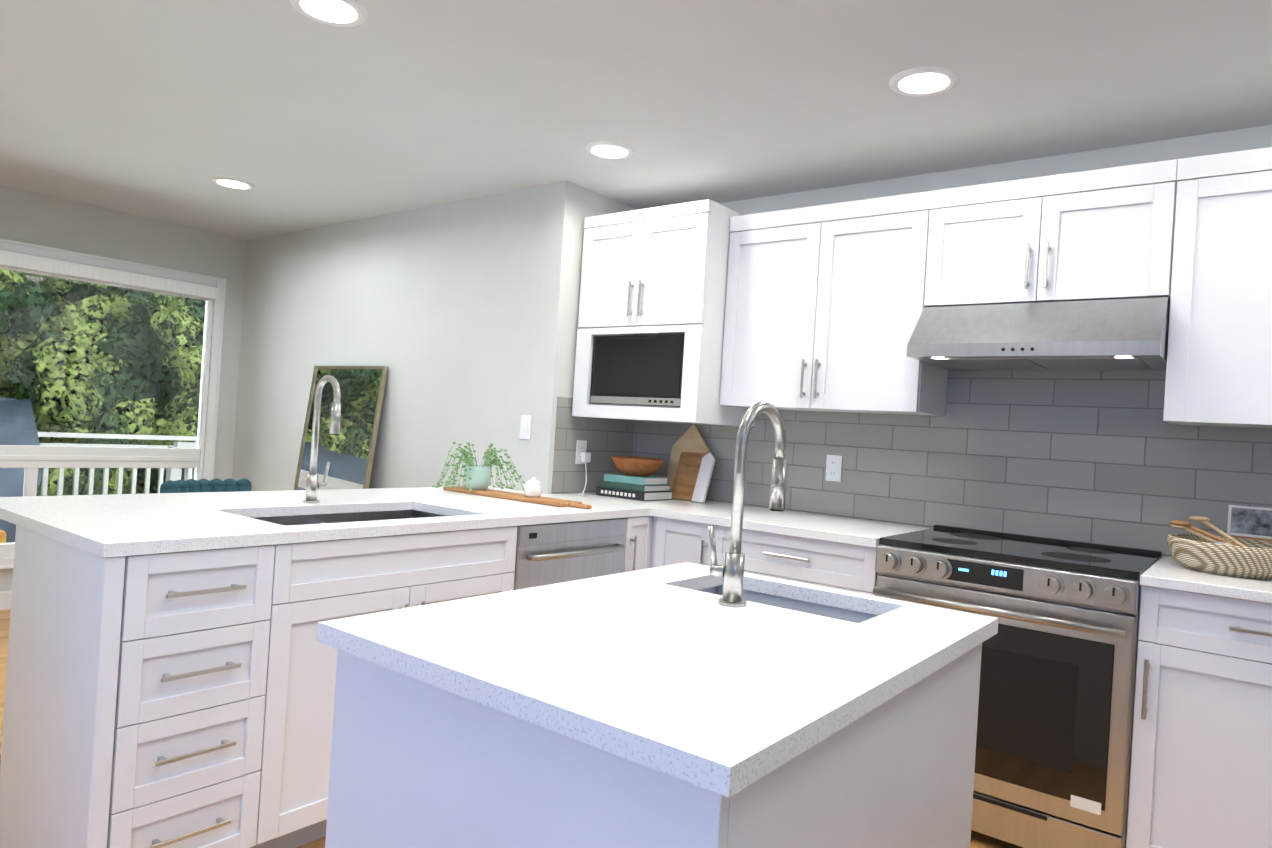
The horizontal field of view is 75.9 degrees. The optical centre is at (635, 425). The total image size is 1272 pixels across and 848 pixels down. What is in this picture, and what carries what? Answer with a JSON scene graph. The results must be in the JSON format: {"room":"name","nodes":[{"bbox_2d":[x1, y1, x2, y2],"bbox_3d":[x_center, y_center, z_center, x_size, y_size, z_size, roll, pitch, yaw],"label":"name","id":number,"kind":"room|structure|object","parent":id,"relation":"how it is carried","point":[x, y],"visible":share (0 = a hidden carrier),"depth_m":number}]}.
{"room":"kitchen","nodes":[
{"label":"kitchen","id":0,"kind":"room"},
{"bbox_2d":[0,186,246,590],"bbox_3d":[-4.530,-0.208,3.514,0.100,2.400,5.570,3,0,38],"label":"wall","id":1,"kind":"structure","parent":0,"point":[35,218],"depth_m":5.21},
{"bbox_2d":[0,590,11,609],"bbox_3d":[-3.502,1.011,4.832,0.014,0.105,2.090,3,0,38],"label":"baseboard","id":2,"kind":"structure","parent":1,"relation":"attached to","point":[5,599],"depth_m":4.68},
{"bbox_2d":[0,238,225,568],"bbox_3d":[-3.455,-0.106,4.822,0.140,1.870,1.910,3,0,38],"label":"window","id":3,"kind":"structure","parent":1,"relation":"in","point":[22,257],"depth_m":5.08},
{"bbox_2d":[232,181,636,493],"bbox_3d":[-1.410,-0.009,5.075,3.125,2.400,0.730,3,0,38],"label":"wall","id":4,"kind":"structure","parent":0,"point":[459,319],"depth_m":4.41},
{"bbox_2d":[519,415,531,439],"bbox_3d":[-0.533,0.010,3.926,0.072,0.116,0.008,3,0,38],"label":"light switch","id":5,"kind":"object","parent":4,"relation":"attached to","point":[525,426],"visible":1,"depth_m":3.92},
{"bbox_2d":[0,609,1023,847],"bbox_3d":[-1.680,1.191,1.633,7.030,0.060,6.400,3,0,38],"label":"floor","id":6,"kind":"structure","parent":0,"point":[979,840],"depth_m":3.11},
{"bbox_2d":[0,518,303,847],"bbox_3d":[-1.322,0.737,2.197,0.622,0.894,0.458,3,0,38],"label":"base cabinet","id":7,"kind":"object","parent":6,"relation":"on","point":[170,674],"depth_m":2.00},
{"bbox_2d":[0,486,547,521],"bbox_3d":[-1.175,0.288,3.112,0.510,0.030,2.053,3,0,38],"label":"countertop","id":8,"kind":"structure","parent":7,"relation":"on","point":[243,502],"depth_m":2.75},
{"bbox_2d":[24,492,725,549],"bbox_3d":[-0.610,0.322,3.071,0.620,0.030,2.684,3,0,38],"label":"countertop","id":9,"kind":"structure","parent":7,"relation":"on","point":[145,529],"depth_m":2.33},
{"bbox_2d":[303,375,340,502],"bbox_3d":[-1.078,0.051,2.861,0.164,0.451,0.091,3,0,38],"label":"faucet","id":10,"kind":"object","parent":9,"relation":"on","point":[313,485],"visible":1,"depth_m":2.87},
{"bbox_2d":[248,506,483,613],"bbox_3d":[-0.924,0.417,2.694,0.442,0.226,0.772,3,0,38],"label":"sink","id":11,"kind":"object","parent":9,"relation":"in","point":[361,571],"depth_m":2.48},
{"bbox_2d":[443,486,591,508],"bbox_3d":[-0.507,0.306,3.492,0.820,0.016,0.140,3,0,38],"label":"serving board","id":12,"kind":"object","parent":9,"relation":"on","point":[556,502],"visible":0.98,"depth_m":3.42},
{"bbox_2d":[432,442,524,490],"bbox_3d":[-0.736,0.180,3.645,0.411,0.209,0.415,3,0,38],"label":"potted plant","id":13,"kind":"object","parent":12,"relation":"on","point":[477,477],"visible":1,"depth_m":3.62},
{"bbox_2d":[524,477,541,497],"bbox_3d":[-0.433,0.260,3.437,0.074,0.084,0.074,3,0,38],"label":"jar","id":14,"kind":"object","parent":12,"relation":"on","point":[533,488],"visible":1,"depth_m":3.41},
{"bbox_2d":[596,474,672,500],"bbox_3d":[-0.005,0.295,3.933,0.290,0.105,0.231,3,0,38],"label":"books","id":15,"kind":"object","parent":9,"relation":"on","point":[646,488],"visible":0.96,"depth_m":3.85},
{"bbox_2d":[611,456,663,475],"bbox_3d":[0.005,0.199,3.930,0.256,0.085,0.256,3,0,38],"label":"bowl","id":16,"kind":"object","parent":15,"relation":"on","point":[634,466],"visible":1,"depth_m":3.84},
{"bbox_2d":[667,424,715,502],"bbox_3d":[0.263,0.178,3.974,0.270,0.372,0.144,3,0,38],"label":"cutting boards","id":17,"kind":"object","parent":9,"relation":"on","point":[691,465],"visible":0.88,"depth_m":3.98},
{"bbox_2d":[160,478,251,492],"bbox_3d":[-1.709,0.707,3.468,0.571,0.922,0.480,3,0,28],"label":"dining chair","id":18,"kind":"object","parent":6,"relation":"on","point":[206,485],"visible":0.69,"depth_m":3.57},
{"bbox_2d":[293,366,387,489],"bbox_3d":[-1.792,0.406,4.750,0.720,1.523,0.198,3,0,38],"label":"leaning mirror","id":19,"kind":"object","parent":6,"relation":"on","point":[347,452],"visible":0.52,"depth_m":4.73},
{"bbox_2d":[384,514,639,610],"bbox_3d":[-0.496,0.793,3.255,0.612,0.894,0.709,3,0,38],"label":"base cabinet","id":20,"kind":"object","parent":6,"relation":"on","point":[522,555],"depth_m":2.96},
{"bbox_2d":[636,514,653,569],"bbox_3d":[-0.246,0.810,3.577,0.612,0.894,0.182,3,0,38],"label":"base cabinet","id":21,"kind":"object","parent":6,"relation":"on","point":[644,535],"depth_m":3.43},
{"bbox_2d":[317,562,998,847],"bbox_3d":[0.084,0.805,1.438,0.745,0.925,1.020,3,0,38],"label":"kitchen island","id":22,"kind":"object","parent":6,"relation":"on","point":[674,706],"visible":0.96,"depth_m":1.14},
{"bbox_2d":[708,401,786,606],"bbox_3d":[0.231,0.150,1.663,0.091,0.401,0.204,3,0,38],"label":"island faucet","id":23,"kind":"object","parent":22,"relation":"on","point":[731,572],"visible":1,"depth_m":1.59},
{"bbox_2d":[650,503,930,595],"bbox_3d":[0.604,0.846,3.387,1.005,0.925,0.658,3,0,38],"label":"base cabinet","id":24,"kind":"object","parent":6,"relation":"on","point":[834,552],"visible":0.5,"depth_m":3.13},
{"bbox_2d":[873,525,1161,847],"bbox_3d":[1.288,0.878,2.811,0.778,0.941,0.693,3,0,38],"label":"range","id":25,"kind":"object","parent":6,"relation":"on","point":[1055,709],"visible":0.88,"depth_m":2.50},
{"bbox_2d":[1126,588,1271,847],"bbox_3d":[1.892,0.936,2.403,0.674,0.894,0.627,3,0,38],"label":"base cabinet","id":26,"kind":"object","parent":6,"relation":"on","point":[1201,766],"depth_m":2.27},
{"bbox_2d":[1140,556,1271,603],"bbox_3d":[2.207,0.491,2.170,1.416,0.030,0.648,3,0,38],"label":"countertop","id":27,"kind":"structure","parent":26,"relation":"on","point":[1167,573],"depth_m":2.30},
{"bbox_2d":[1167,534,1271,579],"bbox_3d":[1.848,0.407,2.524,0.350,0.095,0.350,3,0,38],"label":"woven basket","id":28,"kind":"object","parent":27,"relation":"on","point":[1253,560],"visible":1,"depth_m":2.42},
{"bbox_2d":[1170,516,1248,546],"bbox_3d":[1.835,0.362,2.556,0.287,0.134,0.189,3,0,38],"label":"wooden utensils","id":29,"kind":"object","parent":28,"relation":"in","point":[1183,525],"visible":0.58,"depth_m":2.59},
{"bbox_2d":[1227,505,1271,541],"bbox_3d":[2.019,0.366,2.659,0.150,0.197,0.040,3,0,38],"label":"photo card","id":30,"kind":"object","parent":27,"relation":"on","point":[1249,522],"visible":0.59,"depth_m":2.67},
{"bbox_2d":[0,0,1271,239],"bbox_3d":[-1.529,-1.264,1.644,7.030,0.060,6.400,3,0,38],"label":"ceiling","id":31,"kind":"structure","parent":0,"point":[164,110],"depth_m":2.81},
{"bbox_2d":[211,177,254,189],"bbox_3d":[-2.088,-1.251,4.229,0.210,0.010,0.210,3,0,38],"label":"recessed light","id":32,"kind":"object","parent":31,"relation":"in","point":[233,183],"visible":0.96,"depth_m":4.21},
{"bbox_2d":[290,0,367,26],"bbox_3d":[-0.874,-1.185,2.322,0.210,0.010,0.210,3,0,38],"label":"recessed light","id":33,"kind":"object","parent":31,"relation":"in","point":[345,13],"visible":1,"depth_m":2.33},
{"bbox_2d":[584,141,634,159],"bbox_3d":[-0.110,-1.134,3.373,0.210,0.010,0.210,3,0,38],"label":"recessed light","id":34,"kind":"object","parent":31,"relation":"in","point":[611,150],"visible":0.96,"depth_m":3.36},
{"bbox_2d":[889,66,959,95],"bbox_3d":[0.903,-1.075,2.561,0.210,0.010,0.210,3,0,38],"label":"recessed light","id":35,"kind":"object","parent":31,"relation":"in","point":[926,81],"visible":0.98,"depth_m":2.54},
{"bbox_2d":[708,125,1271,556],"bbox_3d":[1.555,0.165,3.168,3.905,2.400,0.100,3,0,38],"label":"wall","id":36,"kind":"structure","parent":0,"point":[1207,144],"depth_m":3.19},
{"bbox_2d":[572,199,755,426],"bbox_3d":[0.152,-0.493,3.876,0.709,0.952,0.547,3,0,38],"label":"upper cabinet","id":37,"kind":"object","parent":36,"relation":"attached to","point":[659,270],"visible":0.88,"depth_m":3.62},
{"bbox_2d":[590,333,684,407],"bbox_3d":[0.115,-0.242,3.844,0.534,0.326,0.388,3,0,38],"label":"microwave","id":38,"kind":"object","parent":37,"relation":"in","point":[642,370],"visible":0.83,"depth_m":3.68},
{"bbox_2d":[719,191,947,415],"bbox_3d":[0.832,-0.478,3.456,0.872,0.832,0.377,3,0,38],"label":"upper cabinet","id":39,"kind":"object","parent":36,"relation":"attached to","point":[824,306],"visible":1,"depth_m":3.30},
{"bbox_2d":[551,369,1271,556],"bbox_3d":[1.311,-0.015,2.923,3.804,0.874,0.600,3,0,38],"label":"tile backsplash","id":40,"kind":"structure","parent":36,"relation":"attached to","point":[1108,457],"depth_m":3.18},
{"bbox_2d":[575,440,590,495],"bbox_3d":[-0.247,0.203,3.907,0.143,0.256,0.175,3,0,38],"label":"outlet","id":41,"kind":"object","parent":40,"relation":"attached to","point":[583,456],"visible":0.98,"depth_m":3.97},
{"bbox_2d":[825,455,841,481],"bbox_3d":[0.875,0.190,3.614,0.072,0.116,0.007,3,0,38],"label":"electrical outlet","id":42,"kind":"object","parent":40,"relation":"attached to","point":[833,466],"visible":1,"depth_m":3.61},
{"bbox_2d":[924,159,1177,306],"bbox_3d":[1.495,-0.640,2.951,0.775,0.432,0.377,3,0,38],"label":"upper cabinet","id":43,"kind":"object","parent":36,"relation":"attached to","point":[1103,234],"visible":0.96,"depth_m":2.79},
{"bbox_2d":[907,297,1169,369],"bbox_3d":[1.438,-0.318,2.901,0.771,0.206,0.502,3,0,38],"label":"range hood","id":44,"kind":"object","parent":43,"relation":"attached to","point":[1120,334],"visible":0.98,"depth_m":2.74},
{"bbox_2d":[1163,147,1271,427],"bbox_3d":[2.140,-0.402,2.439,0.886,0.832,0.377,3,0,38],"label":"upper cabinet","id":45,"kind":"object","parent":36,"relation":"attached to","point":[1219,362],"visible":1,"depth_m":2.51},
{"label":"outside","id":46,"kind":"structure","parent":0,"visible":0},
{"bbox_3d":[-17.345,3.377,17.576,36.830,0.200,60.000,3,0,38],"label":"ground","id":47,"kind":"structure","parent":46,"visible":0},
{"bbox_2d":[0,268,134,495],"bbox_3d":[-8.351,-3.022,9.587,5.764,16.396,6.230,3,0,38],"label":"tree","id":48,"kind":"object","parent":47,"relation":"on","point":[15,289],"depth_m":9.58},
{"bbox_2d":[0,276,157,495],"bbox_3d":[-7.611,-3.938,12.297,6.546,18.450,7.841,3,0,38],"label":"tree","id":49,"kind":"object","parent":47,"relation":"on","point":[57,309],"depth_m":10.27},
{"bbox_2d":[6,279,205,495],"bbox_3d":[-5.834,-0.228,10.090,3.719,9.659,3.876,3,0,38],"label":"tree","id":50,"kind":"object","parent":47,"relation":"on","point":[141,373],"depth_m":9.73},
{"bbox_2d":[123,289,141,309],"bbox_3d":[-9.774,-4.720,12.367,6.381,19.154,8.063,3,0,38],"label":"tree","id":51,"kind":"object","parent":47,"relation":"on","point":[132,291],"depth_m":12.44},
{"bbox_3d":[-4.938,2.564,5.920,3.220,2.840,7.700,3,0,38],"label":"deck","id":52,"kind":"object","parent":47,"relation":"on","visible":0},
{"bbox_2d":[0,530,5,542],"bbox_3d":[-3.930,0.904,4.808,0.260,0.584,0.280,3,0,38],"label":"toy","id":53,"kind":"object","parent":52,"relation":"on","point":[2,538],"depth_m":4.83},
{"bbox_2d":[0,397,41,542],"bbox_3d":[-4.461,0.459,5.046,0.861,1.322,1.095,3,0,38],"label":"cover","id":54,"kind":"object","parent":52,"relation":"on","point":[18,425],"depth_m":5.12},
{"bbox_2d":[37,432,196,495],"bbox_3d":[-6.009,0.553,6.854,0.090,1.050,7.590,3,0,38],"label":"railing","id":55,"kind":"object","parent":52,"relation":"on","point":[44,434],"depth_m":7.92},
{"bbox_2d":[166,441,196,480],"bbox_3d":[-3.432,0.718,8.060,0.090,1.050,2.263,3,0,38],"label":"railing","id":56,"kind":"object","parent":52,"relation":"on","point":[188,472],"depth_m":7.21}
]}

